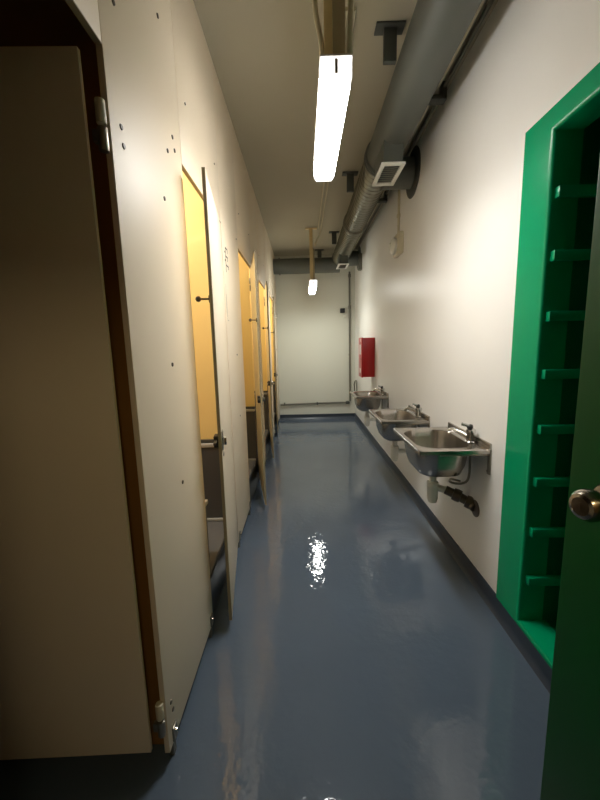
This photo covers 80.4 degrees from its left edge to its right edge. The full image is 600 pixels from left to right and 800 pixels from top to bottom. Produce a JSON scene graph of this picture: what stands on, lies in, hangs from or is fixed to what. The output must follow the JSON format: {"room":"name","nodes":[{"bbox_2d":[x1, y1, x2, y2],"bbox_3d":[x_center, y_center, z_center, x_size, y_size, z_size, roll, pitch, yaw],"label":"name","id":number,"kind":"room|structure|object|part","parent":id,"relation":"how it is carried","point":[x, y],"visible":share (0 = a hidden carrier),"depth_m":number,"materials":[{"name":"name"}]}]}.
{"room":"public restroom","nodes":[
{"label":"public restroom","id":0,"kind":"room"},
{"bbox_2d":[0,418,549,799],"bbox_3d":[-0.374,1.052,2.793,3.035,0.100,8.600,-1,9,1],"label":"floor","id":1,"kind":"structure","parent":0,"point":[356,658],"depth_m":1.52,"materials":[{"name":"blue paint"}]},
{"bbox_2d":[0,0,163,743],"bbox_3d":[-1.173,-0.248,1.066,1.340,3.030,0.022,-1,9,1],"label":"door frame","id":2,"kind":"structure","parent":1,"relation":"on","point":[22,22],"depth_m":1.02,"materials":[{"name":"brown laminate"}]},
{"bbox_2d":[96,0,213,754],"bbox_3d":[-0.474,-0.296,1.266,0.031,3.030,0.584,-1,9,1],"label":"pilaster","id":3,"kind":"object","parent":1,"relation":"on","point":[136,63],"visible":1,"depth_m":1.19,"materials":[{"name":"beige laminate"}]},
{"bbox_2d":[0,46,165,759],"bbox_3d":[-0.866,0.171,1.038,0.796,2.075,0.100,-2,9,-1],"label":"door","id":4,"kind":"structure","parent":3,"relation":"attached to","point":[73,682],"depth_m":1.01,"materials":[{"name":"beige laminate"}]},
{"bbox_2d":[212,61,250,547],"bbox_3d":[-0.464,-0.489,2.533,0.031,3.030,0.568,-1,9,1],"label":"pilaster","id":5,"kind":"object","parent":1,"relation":"on","point":[224,139],"visible":0.94,"depth_m":2.46,"materials":[{"name":"beige laminate"}]},
{"bbox_2d":[195,167,237,620],"bbox_3d":[-0.434,0.024,1.932,0.100,2.075,0.758,-3,9,-7],"label":"door","id":6,"kind":"structure","parent":5,"relation":"attached to","point":[223,439],"depth_m":1.75,"materials":[{"name":"beige laminate"}]},
{"bbox_3d":[-0.354,0.187,1.661,0.022,0.090,0.042,-3,9,-7],"label":"indicator plate","id":7,"kind":"part","parent":6,"relation":"part of","materials":[{"name":"silver metal"}]},
{"bbox_2d":[207,414,274,574],"bbox_3d":[-1.117,0.702,4.109,1.335,0.235,5.705,-1,9,1],"label":"platform","id":8,"kind":"object","parent":1,"relation":"on","point":[215,528],"depth_m":2.22,"materials":[{"name":"grey paint"}]},
{"bbox_2d":[182,171,222,520],"bbox_3d":[-1.166,-0.549,2.260,1.340,2.795,0.105,-1,9,1],"label":"toilet stall interior","id":9,"kind":"object","parent":8,"relation":"on","point":[194,205],"visible":0.02,"depth_m":2.28,"materials":[{"name":"yellow laminate"}]},
{"bbox_3d":[-1.173,-0.829,2.224,1.340,2.230,0.022,-1,9,1],"label":"panel","id":10,"kind":"part","parent":9,"relation":"part of","materials":[{"name":"yellow laminate"}]},
{"bbox_3d":[-1.145,0.286,2.392,1.340,0.025,0.045,-1,9,1],"label":"rail","id":11,"kind":"part","parent":9,"relation":"part of","materials":[{"name":"silver metal"}]},
{"bbox_2d":[205,499,209,556],"bbox_3d":[-0.664,0.775,1.618,0.317,0.345,0.745,-1,9,1],"label":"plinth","id":12,"kind":"object","parent":8,"relation":"on","point":[206,500],"visible":0.14,"depth_m":1.95,"materials":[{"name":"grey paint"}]},
{"bbox_2d":[210,414,276,616],"bbox_3d":[-0.445,0.692,4.102,0.010,0.223,5.705,-1,9,1],"label":"trim","id":13,"kind":"structure","parent":8,"relation":"attached to","point":[218,576],"depth_m":2.08,"materials":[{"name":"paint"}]},
{"bbox_2d":[238,252,257,460],"bbox_3d":[-1.155,-0.743,3.536,1.340,2.795,0.105,-1,9,1],"label":"divider","id":14,"kind":"object","parent":8,"relation":"on","point":[243,267],"visible":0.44,"depth_m":3.58,"materials":[{"name":"yellow laminate"}]},
{"bbox_3d":[-1.163,-1.023,3.499,1.340,2.230,0.022,-1,9,1],"label":"panel","id":15,"kind":"part","parent":14,"relation":"part of","materials":[{"name":"yellow laminate"}]},
{"bbox_2d":[249,268,268,430],"bbox_3d":[-1.145,-0.937,4.811,1.340,2.795,0.105,-1,9,1],"label":"divider","id":16,"kind":"object","parent":8,"relation":"on","point":[261,292],"visible":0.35,"depth_m":4.85,"materials":[{"name":"yellow laminate"}]},
{"bbox_3d":[-1.152,-1.217,4.774,1.340,2.230,0.022,-1,9,1],"label":"panel","id":17,"kind":"part","parent":16,"relation":"part of","materials":[{"name":"yellow laminate"}]},
{"bbox_2d":[263,289,275,413],"bbox_3d":[-1.134,-1.131,6.086,1.340,2.795,0.105,-1,9,1],"label":"divider","id":18,"kind":"object","parent":8,"relation":"on","point":[271,320],"visible":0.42,"depth_m":6.14,"materials":[{"name":"yellow laminate"}]},
{"bbox_3d":[-1.141,-1.411,6.049,1.340,2.230,0.022,-1,9,1],"label":"panel","id":19,"kind":"part","parent":18,"relation":"part of","materials":[{"name":"yellow laminate"}]},
{"bbox_2d":[247,171,266,464],"bbox_3d":[-0.453,-0.683,3.809,0.031,3.030,0.568,-1,9,1],"label":"pilaster","id":20,"kind":"object","parent":1,"relation":"on","point":[251,195],"visible":0.32,"depth_m":3.72,"materials":[{"name":"beige laminate"}]},
{"bbox_2d":[249,251,266,504],"bbox_3d":[-0.402,-0.171,3.209,0.100,2.075,0.758,-3,9,-10],"label":"door","id":21,"kind":"structure","parent":20,"relation":"attached to","point":[260,399],"depth_m":3.04,"materials":[{"name":"beige laminate"}]},
{"bbox_2d":[263,222,274,444],"bbox_3d":[-0.442,-0.877,5.084,0.031,3.030,0.568,-1,9,1],"label":"pilaster","id":22,"kind":"object","parent":1,"relation":"on","point":[264,228],"visible":0.5,"depth_m":5.10,"materials":[{"name":"beige laminate"}]},
{"bbox_2d":[262,281,273,457],"bbox_3d":[-0.412,-0.364,4.483,0.100,2.075,0.758,-3,9,-7],"label":"door","id":23,"kind":"structure","parent":22,"relation":"attached to","point":[270,383],"depth_m":4.28,"materials":[{"name":"beige laminate"}]},
{"bbox_2d":[272,250,279,420],"bbox_3d":[-0.396,-1.077,6.394,0.100,3.030,0.638,-1,9,1],"label":"pilaster","id":24,"kind":"object","parent":1,"relation":"on","point":[273,256],"visible":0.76,"depth_m":6.38,"materials":[{"name":"beige laminate"}]},
{"bbox_2d":[271,297,277,432],"bbox_3d":[-0.420,-0.558,5.758,0.100,2.075,0.758,-2,9,-4],"label":"door","id":25,"kind":"structure","parent":24,"relation":"attached to","point":[275,373],"depth_m":5.46,"materials":[{"name":"beige laminate"}]},
{"bbox_2d":[540,162,599,799],"bbox_3d":[0.557,0.316,0.248,0.104,2.048,0.814,-3,9,-13],"label":"entrance door","id":26,"kind":"structure","parent":1,"relation":"on","point":[571,765],"depth_m":0.61,"materials":[{"name":"green paint"}]},
{"bbox_3d":[0.459,0.161,0.549,0.065,0.060,0.060,-3,9,-13],"label":"knob","id":27,"kind":"part","parent":26,"relation":"part of","materials":[{"name":"silver metal"}]},
{"bbox_2d":[272,255,354,418],"bbox_3d":[-0.378,-1.133,6.760,3.035,3.030,0.100,-1,9,1],"label":"wall","id":28,"kind":"structure","parent":0,"point":[312,331],"depth_m":6.71,"materials":[{"name":"paint"}]},
{"bbox_2d":[281,401,349,405],"bbox_3d":[0.289,0.062,6.856,1.330,0.066,0.061,-1,9,1],"label":"pipe","id":29,"kind":"object","parent":28,"relation":"attached to","point":[346,402],"visible":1,"depth_m":6.84,"materials":[{"name":"grey metal"}]},
{"bbox_2d":[280,413,354,418],"bbox_3d":[0.343,0.316,6.907,1.465,0.085,0.032,-1,9,1],"label":"baseboard","id":30,"kind":"structure","parent":28,"relation":"attached to","point":[336,415],"depth_m":6.91,"materials":[{"name":"blue paint"}]},
{"bbox_2d":[340,308,347,317],"bbox_3d":[0.822,-1.613,6.591,0.150,0.173,0.071,-1,9,1],"label":"wall sensor","id":31,"kind":"object","parent":28,"relation":"attached to","point":[342,310],"visible":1,"depth_m":6.55,"materials":[{"name":"black plastic"}]},
{"bbox_2d":[348,272,350,400],"bbox_3d":[0.934,-1.163,6.668,0.051,2.390,0.058,1,9,13],"label":"pipe","id":32,"kind":"object","parent":28,"relation":"attached to","point":[349,274],"visible":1,"depth_m":6.66,"materials":[{"name":"grey metal"}]},
{"bbox_2d":[193,0,497,255],"bbox_3d":[-0.121,-2.049,2.319,3.700,0.100,8.600,-1,9,1],"label":"ceiling","id":33,"kind":"structure","parent":0,"point":[265,54],"depth_m":2.34,"materials":[{"name":"paint"}]},
{"bbox_2d":[65,0,101,43],"bbox_3d":[-0.512,-1.262,0.460,0.021,0.878,0.717,-1,9,1],"label":"header","id":34,"kind":"object","parent":33,"relation":"attached to","point":[86,12],"visible":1,"depth_m":0.83,"materials":[{"name":"beige laminate"}]},
{"bbox_2d":[170,0,220,222],"bbox_3d":[-0.501,-1.457,1.742,0.021,0.878,0.702,-1,9,1],"label":"header","id":35,"kind":"object","parent":33,"relation":"attached to","point":[192,57],"visible":0.78,"depth_m":1.66,"materials":[{"name":"beige laminate"}]},
{"bbox_2d":[232,124,250,267],"bbox_3d":[-0.490,-1.650,3.010,0.021,0.878,0.717,-1,9,1],"label":"header","id":36,"kind":"object","parent":33,"relation":"attached to","point":[240,170],"visible":0.8,"depth_m":2.94,"materials":[{"name":"beige laminate"}]},
{"bbox_2d":[255,196,264,289],"bbox_3d":[-0.480,-1.844,4.286,0.021,0.878,0.717,-1,9,1],"label":"header","id":37,"kind":"object","parent":33,"relation":"attached to","point":[259,220],"visible":0.78,"depth_m":4.24,"materials":[{"name":"beige laminate"}]},
{"bbox_2d":[267,234,272,301],"bbox_3d":[-0.469,-2.038,5.561,0.021,0.878,0.717,-1,9,1],"label":"header","id":38,"kind":"object","parent":33,"relation":"attached to","point":[268,241],"visible":0.77,"depth_m":5.51,"materials":[{"name":"beige laminate"}]},
{"bbox_2d":[305,227,316,279],"bbox_3d":[0.165,-2.064,5.031,0.163,0.699,0.050,-1,9,1],"label":"hanger","id":39,"kind":"object","parent":33,"relation":"hanging from","point":[311,250],"visible":1,"depth_m":5.02,"materials":[{"name":"beige metal"}]},
{"bbox_2d":[309,279,316,294],"bbox_3d":[0.195,-1.730,5.458,0.110,0.096,0.804,-1,9,1],"label":"lamp","id":40,"kind":"object","parent":39,"relation":"hanging from","point":[312,283],"visible":1,"depth_m":5.11,"materials":[{"name":"white plastic"}]},
{"bbox_2d":[309,286,316,293],"bbox_3d":[0.196,-1.708,5.474,0.102,0.048,0.720,-1,9,1],"label":"diffuser","id":41,"kind":"object","parent":40,"relation":"attached to","point":[312,290],"depth_m":5.44,"materials":[{"name":"white plastic"}]},
{"bbox_2d":[312,0,323,53],"bbox_3d":[0.067,-1.578,1.335,0.047,0.546,0.021,0,9,12],"label":"cable","id":42,"kind":"object","parent":33,"relation":"hanging from","point":[314,2],"visible":0.86,"depth_m":1.35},
{"bbox_2d":[315,249,323,257],"bbox_3d":[0.334,-2.523,6.120,0.150,0.127,0.075,-1,9,1],"label":"hanger","id":43,"kind":"object","parent":33,"relation":"attached to","point":[319,253],"visible":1,"depth_m":6.11,"materials":[{"name":"black metal"}]},
{"bbox_2d":[318,7,347,228],"bbox_3d":[0.239,-2.152,3.340,0.016,0.016,3.255,-1,9,1],"label":"conduit","id":44,"kind":"object","parent":33,"relation":"attached to","point":[346,8],"visible":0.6,"depth_m":3.73,"materials":[{"name":"metal"}]},
{"bbox_2d":[323,0,344,53],"bbox_3d":[0.127,-1.580,1.327,0.080,0.542,0.030,-1,9,1],"label":"hanger","id":45,"kind":"object","parent":33,"relation":"hanging from","point":[333,10],"visible":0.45,"depth_m":1.34,"materials":[{"name":"brown metal"}]},
{"bbox_2d":[313,53,352,181],"bbox_3d":[0.142,-1.325,1.759,0.128,0.096,0.832,-1,9,1],"label":"lamp","id":46,"kind":"object","parent":45,"relation":"hanging from","point":[335,70],"visible":1,"depth_m":1.52,"materials":[{"name":"white plastic"}]},
{"bbox_2d":[314,86,349,178],"bbox_3d":[0.142,-1.303,1.774,0.120,0.048,0.748,-1,9,1],"label":"diffuser","id":47,"kind":"object","parent":46,"relation":"attached to","point":[331,103],"depth_m":1.65,"materials":[{"name":"white plastic"}]},
{"bbox_2d":[329,231,338,243],"bbox_3d":[0.497,-2.363,5.182,0.150,0.170,0.075,-1,9,1],"label":"hanger","id":48,"kind":"object","parent":33,"relation":"attached to","point":[334,233],"visible":1,"depth_m":5.16,"materials":[{"name":"black metal"}]},
{"bbox_2d":[314,7,355,246],"bbox_3d":[0.238,-2.046,3.382,0.106,0.241,3.306,-1,9,1],"label":"conduit","id":49,"kind":"object","parent":33,"relation":"attached to","point":[354,7],"visible":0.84,"depth_m":4.00,"materials":[{"name":"metal"}]},
{"bbox_2d":[342,171,357,192],"bbox_3d":[0.482,-2.095,3.422,0.150,0.170,0.075,-1,9,1],"label":"hanger","id":50,"kind":"object","parent":33,"relation":"attached to","point":[350,175],"visible":1,"depth_m":3.40,"materials":[{"name":"black metal"}]},
{"bbox_3d":[0.480,-2.174,3.411,0.150,0.012,0.075,-1,9,1],"label":"ceiling plate","id":51,"kind":"part","parent":50,"relation":"part of","materials":[{"name":"grey metal"}]},
{"bbox_2d":[347,0,353,52],"bbox_3d":[0.197,-1.581,1.336,0.045,0.546,0.021,-1,9,1],"label":"conduit","id":52,"kind":"object","parent":33,"relation":"attached to","point":[350,2],"visible":0.81,"depth_m":1.35,"materials":[{"name":"metal"}]},
{"bbox_2d":[273,0,481,274],"bbox_3d":[0.244,-1.892,2.933,1.465,0.434,6.812,-1,9,1],"label":"ventilation duct","id":53,"kind":"object","parent":33,"relation":"hanging from","point":[436,29],"visible":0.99,"depth_m":2.20,"materials":[{"name":"metal"}]},
{"bbox_3d":[0.663,-2.087,5.544,0.165,0.016,0.340,-1,9,1],"label":"grille frame","id":54,"kind":"part","parent":53,"relation":"part of","materials":[{"name":"white metal"}]},
{"bbox_3d":[0.638,-1.636,2.578,0.165,0.016,0.340,-1,9,1],"label":"grille frame","id":55,"kind":"part","parent":53,"relation":"part of","materials":[{"name":"white metal"}]},
{"bbox_2d":[378,191,387,202],"bbox_3d":[0.860,-2.204,3.855,0.169,0.105,0.060,-1,9,1],"label":"clamp","id":56,"kind":"object","parent":33,"relation":"attached to","point":[385,199],"visible":0.66,"depth_m":3.83,"materials":[{"name":"black metal"}]},
{"bbox_2d":[374,20,405,64],"bbox_3d":[0.469,-1.858,1.860,0.150,0.170,0.075,-1,9,1],"label":"hanger","id":57,"kind":"object","parent":33,"relation":"attached to","point":[389,30],"visible":1,"depth_m":1.84,"materials":[{"name":"grey metal"}]},
{"bbox_3d":[0.467,-1.936,1.849,0.150,0.012,0.075,-1,9,1],"label":"ceiling plate","id":58,"kind":"part","parent":57,"relation":"part of","materials":[{"name":"grey metal"}]},
{"bbox_2d":[353,0,484,249],"bbox_3d":[0.870,-2.052,2.756,0.026,0.026,6.520,-1,9,1],"label":"ceiling pipe","id":59,"kind":"object","parent":33,"relation":"attached to","point":[483,1],"visible":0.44,"depth_m":2.08,"materials":[{"name":"grey metal"}]},
{"bbox_2d":[356,0,494,248],"bbox_3d":[0.920,-2.061,2.754,0.024,0.024,6.520,-1,9,1],"label":"ceiling pipe","id":60,"kind":"object","parent":33,"relation":"attached to","point":[490,2],"visible":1,"depth_m":2.10,"materials":[{"name":"grey metal"}]},
{"bbox_2d":[428,81,446,105],"bbox_3d":[0.847,-1.963,2.274,0.169,0.105,0.060,-1,9,1],"label":"clamp","id":61,"kind":"object","parent":33,"relation":"attached to","point":[437,99],"visible":0.7,"depth_m":2.25,"materials":[{"name":"grey metal"}]},
{"bbox_2d":[355,0,599,592],"bbox_3d":[1.059,-0.625,3.173,0.100,3.030,7.120,-1,9,1],"label":"wall","id":62,"kind":"structure","parent":0,"point":[439,314],"depth_m":2.06,"materials":[{"name":"white paint"}]},
{"bbox_2d":[358,253,361,270],"bbox_3d":[0.977,-2.242,5.771,0.051,0.250,0.100,-1,9,1],"label":"junction box","id":63,"kind":"object","parent":62,"relation":"attached to","point":[359,254],"visible":1,"depth_m":5.73,"materials":[{"name":"beige plastic"}]},
{"bbox_2d":[359,337,374,377],"bbox_3d":[0.936,-0.606,5.029,0.193,0.550,0.290,-1,9,1],"label":"wall box","id":64,"kind":"object","parent":62,"relation":"attached to","point":[366,345],"visible":1,"depth_m":4.90,"materials":[{"name":"red metal"}]},
{"bbox_3d":[0.862,-0.604,5.029,0.017,0.550,0.290,-1,9,1],"label":"door","id":65,"kind":"part","parent":64,"relation":"part of","materials":[{"name":"metal"}]},
{"bbox_2d":[350,385,388,425],"bbox_3d":[0.849,0.069,4.434,0.387,0.530,0.554,-1,9,1],"label":"basin","id":66,"kind":"object","parent":62,"relation":"attached to","point":[364,400],"visible":0.9,"depth_m":4.27,"materials":[{"name":"silver metal"}]},
{"bbox_2d":[373,385,384,394],"bbox_3d":[0.964,-0.129,4.335,0.117,0.115,0.162,-1,9,1],"label":"tap","id":67,"kind":"object","parent":66,"relation":"on","point":[382,392],"depth_m":4.27,"materials":[{"name":"silver metal"}]},
{"bbox_2d":[388,231,403,257],"bbox_3d":[0.934,-1.526,3.493,0.117,0.200,0.220,-1,9,1],"label":"emergency light","id":68,"kind":"object","parent":62,"relation":"attached to","point":[396,245],"visible":1,"depth_m":3.43,"materials":[{"name":"white plastic"}]},
{"bbox_2d":[397,190,399,232],"bbox_3d":[0.970,-1.841,3.495,0.029,0.460,0.040,-1,9,1],"label":"conduit","id":69,"kind":"object","parent":62,"relation":"attached to","point":[398,214],"visible":0.7,"depth_m":3.48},
{"bbox_2d":[369,403,429,460],"bbox_3d":[0.838,0.273,3.089,0.387,0.530,0.554,-1,9,1],"label":"basin","id":70,"kind":"object","parent":62,"relation":"attached to","point":[409,417],"visible":0.88,"depth_m":2.97,"materials":[{"name":"silver metal"}]},
{"bbox_2d":[404,403,421,416],"bbox_3d":[0.953,0.075,2.990,0.117,0.115,0.162,-1,9,1],"label":"tap","id":71,"kind":"object","parent":70,"relation":"on","point":[418,410],"depth_m":2.93,"materials":[{"name":"silver metal"}]},
{"bbox_2d":[393,422,491,516],"bbox_3d":[0.841,0.389,2.176,0.410,0.559,0.554,-1,9,1],"label":"basin","id":72,"kind":"object","parent":62,"relation":"attached to","point":[434,452],"visible":1,"depth_m":2.06,"materials":[{"name":"silver metal"}]},
{"bbox_3d":[0.874,0.547,2.185,0.076,0.054,0.042,1,9,18],"label":"trap arm","id":73,"kind":"part","parent":72,"relation":"part of","materials":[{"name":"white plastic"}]},
{"bbox_2d":[447,422,475,442],"bbox_3d":[0.944,0.177,2.075,0.117,0.115,0.162,-1,9,1],"label":"tap","id":74,"kind":"object","parent":72,"relation":"on","point":[468,435],"depth_m":2.02,"materials":[{"name":"silver metal"}]},
{"bbox_2d":[354,413,551,693],"bbox_3d":[1.030,0.824,3.445,0.032,0.085,7.020,-1,9,1],"label":"baseboard","id":75,"kind":"structure","parent":62,"relation":"attached to","point":[540,667],"depth_m":2.04,"materials":[{"name":"blue paint"}]},
{"bbox_2d":[496,62,599,668],"bbox_3d":[1.054,0.007,1.239,0.132,2.200,0.905,-1,9,1],"label":"trim","id":76,"kind":"structure","parent":62,"relation":"attached to","point":[554,143],"depth_m":1.52,"materials":[{"name":"green paint"}]},
{"bbox_2d":[542,117,599,631],"bbox_3d":[1.407,0.065,0.999,0.615,2.300,1.100,-1,9,1],"label":"wall","id":77,"kind":"structure","parent":62,"relation":"attached to","point":[590,161],"depth_m":1.48,"materials":[{"name":"green paint"}]},
{"bbox_2d":[525,574,560,585],"bbox_3d":[1.365,0.817,1.617,0.658,0.040,0.026,-1,9,1],"label":"cleat","id":78,"kind":"object","parent":77,"relation":"attached to","point":[531,580],"visible":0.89,"depth_m":1.61,"materials":[{"name":"green paint"}]},
{"bbox_2d":[529,526,565,537],"bbox_3d":[1.359,0.584,1.581,0.658,0.040,0.026,-1,9,1],"label":"cleat","id":79,"kind":"object","parent":77,"relation":"attached to","point":[534,532],"visible":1,"depth_m":1.57,"materials":[{"name":"green paint"}]},
{"bbox_2d":[533,476,569,486],"bbox_3d":[1.353,0.351,1.546,0.658,0.040,0.026,-1,9,1],"label":"cleat","id":80,"kind":"object","parent":77,"relation":"attached to","point":[560,481],"visible":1,"depth_m":1.54,"materials":[{"name":"green paint"}]},
{"bbox_2d":[537,424,574,434],"bbox_3d":[1.347,0.118,1.511,0.658,0.040,0.026,-1,9,1],"label":"cleat","id":81,"kind":"object","parent":77,"relation":"attached to","point":[542,429],"visible":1,"depth_m":1.50,"materials":[{"name":"green paint"}]},
{"bbox_2d":[541,369,579,378],"bbox_3d":[1.342,-0.114,1.475,0.658,0.040,0.026,-1,9,1],"label":"cleat","id":82,"kind":"object","parent":77,"relation":"attached to","point":[546,373],"visible":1,"depth_m":1.47,"materials":[{"name":"green paint"}]},
{"bbox_2d":[545,310,585,321],"bbox_3d":[1.336,-0.347,1.440,0.658,0.040,0.026,-1,9,1],"label":"cleat","id":83,"kind":"object","parent":77,"relation":"attached to","point":[551,316],"visible":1,"depth_m":1.43,"materials":[{"name":"green paint"}]},
{"bbox_2d":[550,249,590,261],"bbox_3d":[1.330,-0.580,1.405,0.658,0.040,0.026,-1,9,1],"label":"cleat","id":84,"kind":"object","parent":77,"relation":"attached to","point":[570,254],"visible":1,"depth_m":1.40,"materials":[{"name":"green paint"}]},
{"bbox_2d":[555,184,596,198],"bbox_3d":[1.324,-0.812,1.369,0.658,0.040,0.026,-1,9,1],"label":"cleat","id":85,"kind":"object","parent":77,"relation":"attached to","point":[586,190],"visible":1,"depth_m":1.36,"materials":[{"name":"green paint"}]}
]}

